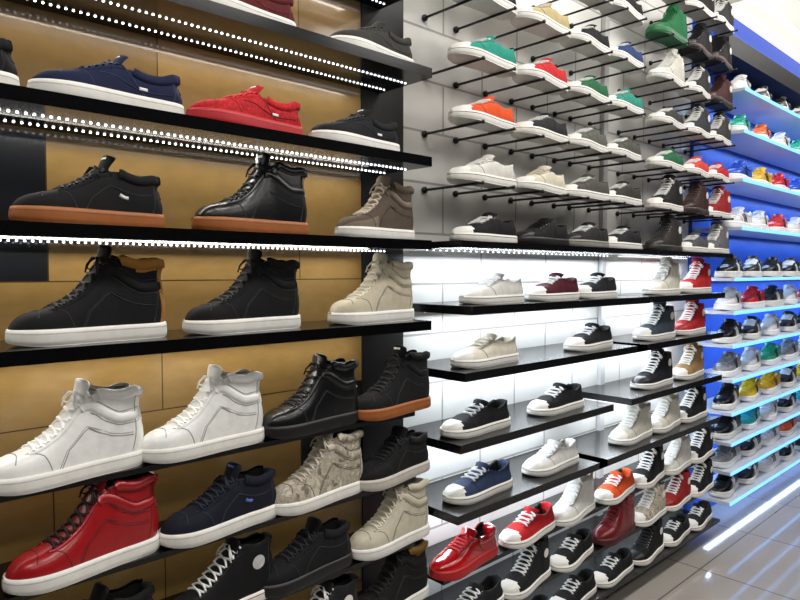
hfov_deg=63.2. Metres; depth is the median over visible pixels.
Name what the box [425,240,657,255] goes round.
display shelf
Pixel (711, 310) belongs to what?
shelf
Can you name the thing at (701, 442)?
sneaker
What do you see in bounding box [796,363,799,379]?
sneaker
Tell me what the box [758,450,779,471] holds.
sneaker
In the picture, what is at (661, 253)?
display shelf
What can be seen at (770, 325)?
sneaker
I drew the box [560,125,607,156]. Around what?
sneaker
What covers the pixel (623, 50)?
sneaker
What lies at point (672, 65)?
sneaker
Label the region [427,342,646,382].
display shelf
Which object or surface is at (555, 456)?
sneaker
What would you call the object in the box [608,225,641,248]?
sneaker
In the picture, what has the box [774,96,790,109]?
sneaker
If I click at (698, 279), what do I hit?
sneaker
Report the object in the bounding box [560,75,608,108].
sneaker
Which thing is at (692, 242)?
sneaker
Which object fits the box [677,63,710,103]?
sneaker
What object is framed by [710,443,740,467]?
sneaker
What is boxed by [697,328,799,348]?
shelf
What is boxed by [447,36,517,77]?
sneaker
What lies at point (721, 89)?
sneaker
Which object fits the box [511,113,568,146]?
sneaker
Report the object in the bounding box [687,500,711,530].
sneaker
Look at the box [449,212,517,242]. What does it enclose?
sneaker
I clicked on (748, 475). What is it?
sneaker
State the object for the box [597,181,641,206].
sneaker
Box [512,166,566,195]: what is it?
sneaker
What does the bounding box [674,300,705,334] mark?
sneaker
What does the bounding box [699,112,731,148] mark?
sneaker
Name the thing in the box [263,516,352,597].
sneaker
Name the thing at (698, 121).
sneaker
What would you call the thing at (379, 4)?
display shelf
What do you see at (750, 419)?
sneaker
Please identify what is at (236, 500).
sneaker
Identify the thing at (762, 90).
sneaker
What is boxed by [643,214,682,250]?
sneaker
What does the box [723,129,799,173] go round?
shelf
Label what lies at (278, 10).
sneaker
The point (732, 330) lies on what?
sneaker
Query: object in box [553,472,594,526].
sneaker
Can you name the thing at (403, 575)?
sneaker
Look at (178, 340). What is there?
display shelf
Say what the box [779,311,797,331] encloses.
sneaker
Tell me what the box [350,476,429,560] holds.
sneaker
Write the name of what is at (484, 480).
sneaker
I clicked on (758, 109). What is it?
shelf
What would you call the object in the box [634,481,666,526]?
sneaker
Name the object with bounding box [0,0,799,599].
wall
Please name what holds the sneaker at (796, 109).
on the shelf at (758, 109)
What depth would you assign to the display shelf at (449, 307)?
2.07 m
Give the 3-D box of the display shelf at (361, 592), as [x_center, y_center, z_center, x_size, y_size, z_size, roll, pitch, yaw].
[-0.919,0.910,1.077,2.470,0.012,0.170,-2,3,-43]
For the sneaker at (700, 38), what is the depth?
3.04 m
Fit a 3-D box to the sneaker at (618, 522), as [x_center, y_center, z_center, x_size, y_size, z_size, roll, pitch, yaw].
[0.886,0.882,2.681,0.098,0.185,0.294,2,3,44]
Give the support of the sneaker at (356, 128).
on the display shelf at (22, 106)
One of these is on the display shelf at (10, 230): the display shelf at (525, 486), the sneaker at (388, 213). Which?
the sneaker at (388, 213)
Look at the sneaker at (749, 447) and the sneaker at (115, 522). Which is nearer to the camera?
the sneaker at (115, 522)
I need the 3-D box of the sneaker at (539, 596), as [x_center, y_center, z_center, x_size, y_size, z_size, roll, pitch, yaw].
[0.438,1.111,2.273,0.098,0.094,0.295,2,3,41]
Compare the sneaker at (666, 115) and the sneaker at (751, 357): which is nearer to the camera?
the sneaker at (666, 115)
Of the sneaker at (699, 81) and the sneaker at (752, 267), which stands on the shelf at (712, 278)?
the sneaker at (752, 267)
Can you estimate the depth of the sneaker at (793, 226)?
4.07 m
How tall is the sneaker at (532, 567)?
0.160 m
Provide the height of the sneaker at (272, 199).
0.187 m
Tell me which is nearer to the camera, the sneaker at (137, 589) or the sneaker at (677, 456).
the sneaker at (137, 589)
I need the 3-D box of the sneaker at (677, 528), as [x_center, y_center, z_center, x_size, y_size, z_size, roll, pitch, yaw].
[1.294,1.076,3.070,0.098,0.094,0.295,2,3,43]
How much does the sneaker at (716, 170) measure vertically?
0.096 m
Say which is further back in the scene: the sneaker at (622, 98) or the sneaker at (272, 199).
the sneaker at (622, 98)
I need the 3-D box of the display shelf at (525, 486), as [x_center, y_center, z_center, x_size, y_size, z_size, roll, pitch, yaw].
[0.384,0.622,2.257,0.840,0.028,0.265,-2,3,-43]
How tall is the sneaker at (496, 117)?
0.096 m
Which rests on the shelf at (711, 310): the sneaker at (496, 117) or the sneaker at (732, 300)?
the sneaker at (732, 300)
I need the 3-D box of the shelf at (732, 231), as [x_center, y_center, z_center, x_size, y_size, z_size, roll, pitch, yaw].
[2.888,-0.418,4.536,3.370,0.016,0.244,-2,3,-43]
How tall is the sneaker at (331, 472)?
0.187 m
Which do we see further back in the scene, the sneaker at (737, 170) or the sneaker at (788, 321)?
the sneaker at (788, 321)
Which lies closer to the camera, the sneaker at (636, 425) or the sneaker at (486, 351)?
the sneaker at (486, 351)
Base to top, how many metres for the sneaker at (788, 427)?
0.121 m
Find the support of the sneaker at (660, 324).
on the display shelf at (708, 335)
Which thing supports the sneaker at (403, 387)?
on the display shelf at (145, 467)
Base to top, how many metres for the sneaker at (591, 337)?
0.098 m
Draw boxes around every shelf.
[0,82,431,174]
[0,220,431,251]
[0,319,431,367]
[0,411,414,502]
[0,477,414,599]
[5,0,431,93]
[161,531,414,599]
[355,0,399,8]
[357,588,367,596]
[407,399,613,454]
[412,296,649,314]
[423,479,714,599]
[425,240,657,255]
[425,449,714,585]
[426,448,607,525]
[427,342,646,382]
[522,508,719,599]
[540,413,718,469]
[582,373,721,405]
[612,331,723,351]
[613,250,732,258]
[617,292,724,302]
[689,404,799,446]
[691,426,799,475]
[694,227,799,241]
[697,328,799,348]
[698,450,799,505]
[703,178,799,207]
[704,355,799,382]
[705,302,799,314]
[707,380,799,416]
[711,276,799,280]
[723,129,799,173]
[727,87,799,140]
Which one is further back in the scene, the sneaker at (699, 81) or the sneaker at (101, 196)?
the sneaker at (699, 81)
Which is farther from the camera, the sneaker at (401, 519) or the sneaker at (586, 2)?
the sneaker at (586, 2)
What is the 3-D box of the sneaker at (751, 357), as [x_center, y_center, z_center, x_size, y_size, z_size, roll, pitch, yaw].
[1.982,0.325,3.687,0.108,0.121,0.325,2,3,38]
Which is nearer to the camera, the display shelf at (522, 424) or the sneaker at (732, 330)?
the display shelf at (522, 424)
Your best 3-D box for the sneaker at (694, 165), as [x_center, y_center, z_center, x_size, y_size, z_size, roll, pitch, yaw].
[1.389,-0.631,3.071,0.100,0.096,0.301,2,3,41]
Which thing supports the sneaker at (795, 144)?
on the shelf at (750, 144)
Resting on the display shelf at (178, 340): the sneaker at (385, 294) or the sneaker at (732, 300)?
the sneaker at (385, 294)
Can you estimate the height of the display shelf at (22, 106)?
0.028 m
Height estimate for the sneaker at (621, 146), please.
0.096 m
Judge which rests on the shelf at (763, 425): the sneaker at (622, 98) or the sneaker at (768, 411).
the sneaker at (768, 411)
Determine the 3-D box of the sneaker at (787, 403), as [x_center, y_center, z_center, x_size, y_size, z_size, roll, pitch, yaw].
[2.458,0.631,4.144,0.108,0.121,0.325,2,3,41]
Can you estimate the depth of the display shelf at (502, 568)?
2.45 m
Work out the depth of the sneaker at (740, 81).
3.35 m
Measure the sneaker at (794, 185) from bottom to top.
0.121 m
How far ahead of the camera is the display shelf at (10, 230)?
1.35 m
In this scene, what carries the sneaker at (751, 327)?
on the shelf at (763, 338)
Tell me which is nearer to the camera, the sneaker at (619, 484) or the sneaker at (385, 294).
the sneaker at (385, 294)
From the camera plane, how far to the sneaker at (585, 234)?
2.40 m
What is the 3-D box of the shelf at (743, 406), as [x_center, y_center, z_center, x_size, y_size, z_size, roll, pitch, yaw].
[2.859,0.527,4.550,3.450,0.016,0.244,-2,3,-43]
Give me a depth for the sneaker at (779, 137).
3.86 m
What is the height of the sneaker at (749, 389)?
0.121 m
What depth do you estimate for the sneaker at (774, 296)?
3.85 m
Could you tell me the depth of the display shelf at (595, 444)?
2.71 m
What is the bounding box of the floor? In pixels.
[602,462,799,599]
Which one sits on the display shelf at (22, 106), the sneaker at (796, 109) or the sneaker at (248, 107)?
the sneaker at (248, 107)
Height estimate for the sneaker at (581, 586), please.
0.094 m
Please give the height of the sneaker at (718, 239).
0.167 m
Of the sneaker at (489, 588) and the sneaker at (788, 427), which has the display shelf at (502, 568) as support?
the sneaker at (489, 588)
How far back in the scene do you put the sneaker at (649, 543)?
2.85 m
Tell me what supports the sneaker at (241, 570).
on the display shelf at (355, 564)
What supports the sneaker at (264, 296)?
on the display shelf at (178, 340)
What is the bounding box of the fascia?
[710,0,799,107]
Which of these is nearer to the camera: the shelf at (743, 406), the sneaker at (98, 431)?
the sneaker at (98, 431)
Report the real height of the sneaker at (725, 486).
0.121 m
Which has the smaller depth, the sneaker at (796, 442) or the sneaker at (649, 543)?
the sneaker at (649, 543)
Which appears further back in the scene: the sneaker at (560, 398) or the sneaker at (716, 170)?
the sneaker at (716, 170)
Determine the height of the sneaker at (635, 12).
0.096 m
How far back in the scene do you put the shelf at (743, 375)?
3.60 m
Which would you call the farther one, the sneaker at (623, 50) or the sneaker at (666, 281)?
the sneaker at (666, 281)
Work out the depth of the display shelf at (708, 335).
2.84 m
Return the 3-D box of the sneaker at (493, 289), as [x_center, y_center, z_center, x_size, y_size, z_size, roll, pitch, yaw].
[0.300,-0.039,2.087,0.102,0.098,0.307,2,3,43]
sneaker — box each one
[0,38,19,85]
[0,378,143,495]
[2,472,159,595]
[5,245,166,346]
[8,155,164,227]
[27,55,184,113]
[82,578,154,599]
[141,364,264,463]
[158,462,276,548]
[173,532,272,599]
[182,249,300,334]
[186,85,302,134]
[191,153,308,233]
[211,0,295,25]
[262,353,358,438]
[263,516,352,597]
[275,429,363,515]
[308,109,399,150]
[310,573,357,599]
[327,252,413,324]
[330,21,412,61]
[335,175,414,239]
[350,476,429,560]
[357,345,430,420]
[358,539,428,599]
[360,425,429,491]
[429,522,497,581]
[439,399,510,438]
[442,459,512,504]
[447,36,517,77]
[447,155,516,189]
[448,96,515,134]
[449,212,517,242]
[450,333,518,368]
[452,0,517,19]
[456,574,503,599]
[459,273,524,304]
[498,502,554,548]
[501,536,550,599]
[511,3,570,42]
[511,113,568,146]
[512,58,567,94]
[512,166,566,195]
[516,218,568,245]
[521,438,578,476]
[524,272,579,300]
[527,382,583,415]
[531,594,547,599]
[549,568,596,599]
[550,528,593,572]
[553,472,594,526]
[558,174,610,201]
[560,24,610,60]
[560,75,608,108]
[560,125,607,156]
[563,323,612,351]
[568,222,608,247]
[577,0,612,9]
[578,272,616,298]
[592,494,635,546]
[594,468,634,504]
[594,547,633,587]
[597,89,643,118]
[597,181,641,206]
[598,41,643,73]
[599,0,643,27]
[599,135,641,163]
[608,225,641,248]
[608,401,652,445]
[630,348,672,389]
[630,518,663,565]
[632,302,675,340]
[633,445,664,488]
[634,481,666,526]
[642,257,680,294]
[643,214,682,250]
[644,148,683,173]
[644,174,683,212]
[645,4,687,49]
[646,49,685,91]
[646,106,683,132]
[651,393,680,433]
[661,0,685,6]
[663,513,690,546]
[664,434,690,474]
[665,469,691,510]
[672,342,703,379]
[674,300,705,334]
[676,103,710,141]
[676,156,708,178]
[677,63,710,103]
[678,0,714,23]
[678,22,711,63]
[678,181,708,215]
[680,258,711,292]
[680,386,707,422]
[682,232,708,252]
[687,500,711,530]
[690,426,713,463]
[690,458,713,497]
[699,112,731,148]
[700,163,729,183]
[704,74,732,111]
[705,36,732,74]
[706,0,733,36]
[707,221,728,253]
[709,185,731,218]
[709,473,738,497]
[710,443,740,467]
[711,351,741,376]
[711,383,739,409]
[712,319,742,343]
[712,414,741,439]
[713,287,741,310]
[714,255,742,277]
[720,206,752,227]
[728,161,752,179]
[730,75,750,88]
[730,114,750,130]
[738,462,758,483]
[739,377,760,401]
[740,433,761,455]
[741,286,764,307]
[741,316,760,338]
[741,346,760,370]
[741,406,759,429]
[742,256,762,276]
[751,124,770,138]
[751,210,768,229]
[752,167,772,185]
[755,86,771,99]
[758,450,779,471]
[760,313,779,334]
[760,371,780,393]
[760,399,777,420]
[761,342,780,364]
[761,424,779,445]
[762,257,782,276]
[764,285,783,305]
[768,214,787,231]
[771,132,789,146]
[772,173,789,189]
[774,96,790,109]
[777,392,796,411]
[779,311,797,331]
[779,416,796,435]
[779,442,794,460]
[780,338,798,359]
[780,366,796,386]
[782,257,799,276]
[783,284,797,303]
[787,217,799,233]
[789,178,799,192]
[790,140,799,150]
[792,106,799,114]
[794,438,799,449]
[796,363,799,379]
[796,390,799,403]
[796,415,799,426]
[797,289,799,301]
[797,313,799,327]
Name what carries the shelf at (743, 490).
attached to the wall
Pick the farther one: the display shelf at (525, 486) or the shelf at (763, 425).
the shelf at (763, 425)
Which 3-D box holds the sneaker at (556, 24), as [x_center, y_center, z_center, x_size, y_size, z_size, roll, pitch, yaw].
[0.484,-0.965,2.212,0.300,0.096,0.100,-2,3,-44]
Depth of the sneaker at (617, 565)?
2.65 m
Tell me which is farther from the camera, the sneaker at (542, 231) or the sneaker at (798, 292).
the sneaker at (798, 292)
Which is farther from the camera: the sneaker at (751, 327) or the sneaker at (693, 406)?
the sneaker at (751, 327)
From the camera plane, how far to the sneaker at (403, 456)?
1.80 m
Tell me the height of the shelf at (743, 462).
0.016 m
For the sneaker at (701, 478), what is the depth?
3.22 m
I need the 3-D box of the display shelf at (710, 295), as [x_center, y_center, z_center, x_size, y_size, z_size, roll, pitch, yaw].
[1.225,-0.016,3.014,0.740,0.028,0.265,-2,3,-43]
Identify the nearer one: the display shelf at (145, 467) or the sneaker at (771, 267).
the display shelf at (145, 467)
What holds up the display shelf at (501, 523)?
attached to the wall
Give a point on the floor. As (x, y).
(753, 551)
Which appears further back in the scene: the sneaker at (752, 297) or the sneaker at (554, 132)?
the sneaker at (752, 297)
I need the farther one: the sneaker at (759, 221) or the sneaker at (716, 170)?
the sneaker at (759, 221)
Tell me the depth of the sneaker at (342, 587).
1.68 m
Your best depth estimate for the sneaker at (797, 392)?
4.27 m
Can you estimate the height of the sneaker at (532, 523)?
0.098 m
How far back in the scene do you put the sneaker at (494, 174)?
1.99 m
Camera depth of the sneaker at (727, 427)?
3.42 m
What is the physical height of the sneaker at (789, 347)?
0.121 m
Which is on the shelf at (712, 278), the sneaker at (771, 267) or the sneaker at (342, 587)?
the sneaker at (771, 267)
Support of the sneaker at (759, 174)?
on the shelf at (745, 187)
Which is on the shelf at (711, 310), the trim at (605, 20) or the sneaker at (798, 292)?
the sneaker at (798, 292)
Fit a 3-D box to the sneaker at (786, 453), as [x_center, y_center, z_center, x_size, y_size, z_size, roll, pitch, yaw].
[2.458,0.936,4.158,0.108,0.121,0.325,2,3,39]
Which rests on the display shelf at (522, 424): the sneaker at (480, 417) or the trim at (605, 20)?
the sneaker at (480, 417)
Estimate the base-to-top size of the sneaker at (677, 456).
0.167 m
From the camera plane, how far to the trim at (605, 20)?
2.86 m
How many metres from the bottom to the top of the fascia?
0.930 m
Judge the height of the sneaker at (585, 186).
0.096 m
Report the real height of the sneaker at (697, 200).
0.163 m
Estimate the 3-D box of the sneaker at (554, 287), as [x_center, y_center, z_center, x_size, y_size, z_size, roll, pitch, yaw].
[0.546,-0.049,2.316,0.102,0.098,0.307,2,3,43]
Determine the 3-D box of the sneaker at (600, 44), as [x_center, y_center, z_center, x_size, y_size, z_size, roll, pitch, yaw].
[0.690,-0.973,2.405,0.100,0.096,0.301,2,3,43]
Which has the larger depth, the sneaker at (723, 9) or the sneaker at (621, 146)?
the sneaker at (723, 9)
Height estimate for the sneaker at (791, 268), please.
0.121 m
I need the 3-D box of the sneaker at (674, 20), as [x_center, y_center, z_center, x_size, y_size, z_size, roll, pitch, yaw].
[1.172,-1.216,2.843,0.301,0.163,0.100,-2,3,-42]
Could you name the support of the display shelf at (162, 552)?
attached to the wall
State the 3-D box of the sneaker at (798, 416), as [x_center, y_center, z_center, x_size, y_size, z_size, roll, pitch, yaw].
[2.711,0.771,4.387,0.108,0.121,0.325,2,3,40]
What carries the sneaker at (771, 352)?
on the shelf at (743, 375)
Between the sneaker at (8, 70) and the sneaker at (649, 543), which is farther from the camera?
the sneaker at (649, 543)
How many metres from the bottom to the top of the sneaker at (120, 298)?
0.187 m
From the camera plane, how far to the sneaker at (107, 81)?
1.25 m
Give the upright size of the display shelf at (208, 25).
0.028 m
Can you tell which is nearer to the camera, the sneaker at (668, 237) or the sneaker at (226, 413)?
the sneaker at (226, 413)
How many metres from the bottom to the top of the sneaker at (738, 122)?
0.121 m
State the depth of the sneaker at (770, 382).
3.86 m
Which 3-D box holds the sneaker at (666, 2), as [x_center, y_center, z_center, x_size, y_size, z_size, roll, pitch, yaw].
[1.172,-1.406,2.835,0.100,0.163,0.301,2,3,42]
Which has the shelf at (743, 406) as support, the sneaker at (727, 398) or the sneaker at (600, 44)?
the sneaker at (727, 398)
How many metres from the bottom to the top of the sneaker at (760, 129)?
0.121 m
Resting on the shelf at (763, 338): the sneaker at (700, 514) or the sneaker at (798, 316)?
the sneaker at (798, 316)
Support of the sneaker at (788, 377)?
on the shelf at (743, 406)
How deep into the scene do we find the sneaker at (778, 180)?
3.87 m
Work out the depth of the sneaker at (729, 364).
3.41 m
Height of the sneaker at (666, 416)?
0.167 m
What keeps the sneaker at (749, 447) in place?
on the shelf at (743, 462)
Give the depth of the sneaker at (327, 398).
1.61 m
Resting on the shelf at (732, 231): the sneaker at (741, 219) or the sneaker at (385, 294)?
the sneaker at (741, 219)
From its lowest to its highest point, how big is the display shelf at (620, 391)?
0.028 m
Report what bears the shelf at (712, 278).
attached to the wall
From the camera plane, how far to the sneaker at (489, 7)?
2.03 m
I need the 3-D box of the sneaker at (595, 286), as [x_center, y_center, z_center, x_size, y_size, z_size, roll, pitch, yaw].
[0.753,-0.058,2.510,0.102,0.098,0.307,2,3,41]
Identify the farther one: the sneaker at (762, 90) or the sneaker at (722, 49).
the sneaker at (762, 90)
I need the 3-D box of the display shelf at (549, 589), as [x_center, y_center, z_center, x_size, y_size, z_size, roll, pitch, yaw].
[0.811,1.147,2.702,2.020,0.014,0.230,-2,3,-43]
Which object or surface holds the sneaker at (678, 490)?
on the display shelf at (502, 568)
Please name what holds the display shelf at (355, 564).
attached to the wall
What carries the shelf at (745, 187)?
attached to the wall
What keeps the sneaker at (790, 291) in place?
on the shelf at (711, 310)
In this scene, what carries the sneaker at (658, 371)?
on the display shelf at (620, 391)
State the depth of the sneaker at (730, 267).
3.36 m
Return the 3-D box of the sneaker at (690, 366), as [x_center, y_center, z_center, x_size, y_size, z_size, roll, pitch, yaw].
[1.376,0.283,3.105,0.102,0.167,0.307,2,3,42]
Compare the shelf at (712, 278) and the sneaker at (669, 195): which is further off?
the shelf at (712, 278)
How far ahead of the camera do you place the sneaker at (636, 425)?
2.71 m
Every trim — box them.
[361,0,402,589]
[595,14,609,515]
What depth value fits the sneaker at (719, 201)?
3.24 m
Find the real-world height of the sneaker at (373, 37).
0.111 m
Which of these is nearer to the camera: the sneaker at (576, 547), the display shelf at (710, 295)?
the sneaker at (576, 547)
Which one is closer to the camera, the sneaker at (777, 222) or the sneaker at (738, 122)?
the sneaker at (738, 122)
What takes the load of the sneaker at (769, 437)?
on the shelf at (743, 462)
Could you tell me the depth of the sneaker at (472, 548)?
2.00 m
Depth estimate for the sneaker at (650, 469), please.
2.83 m

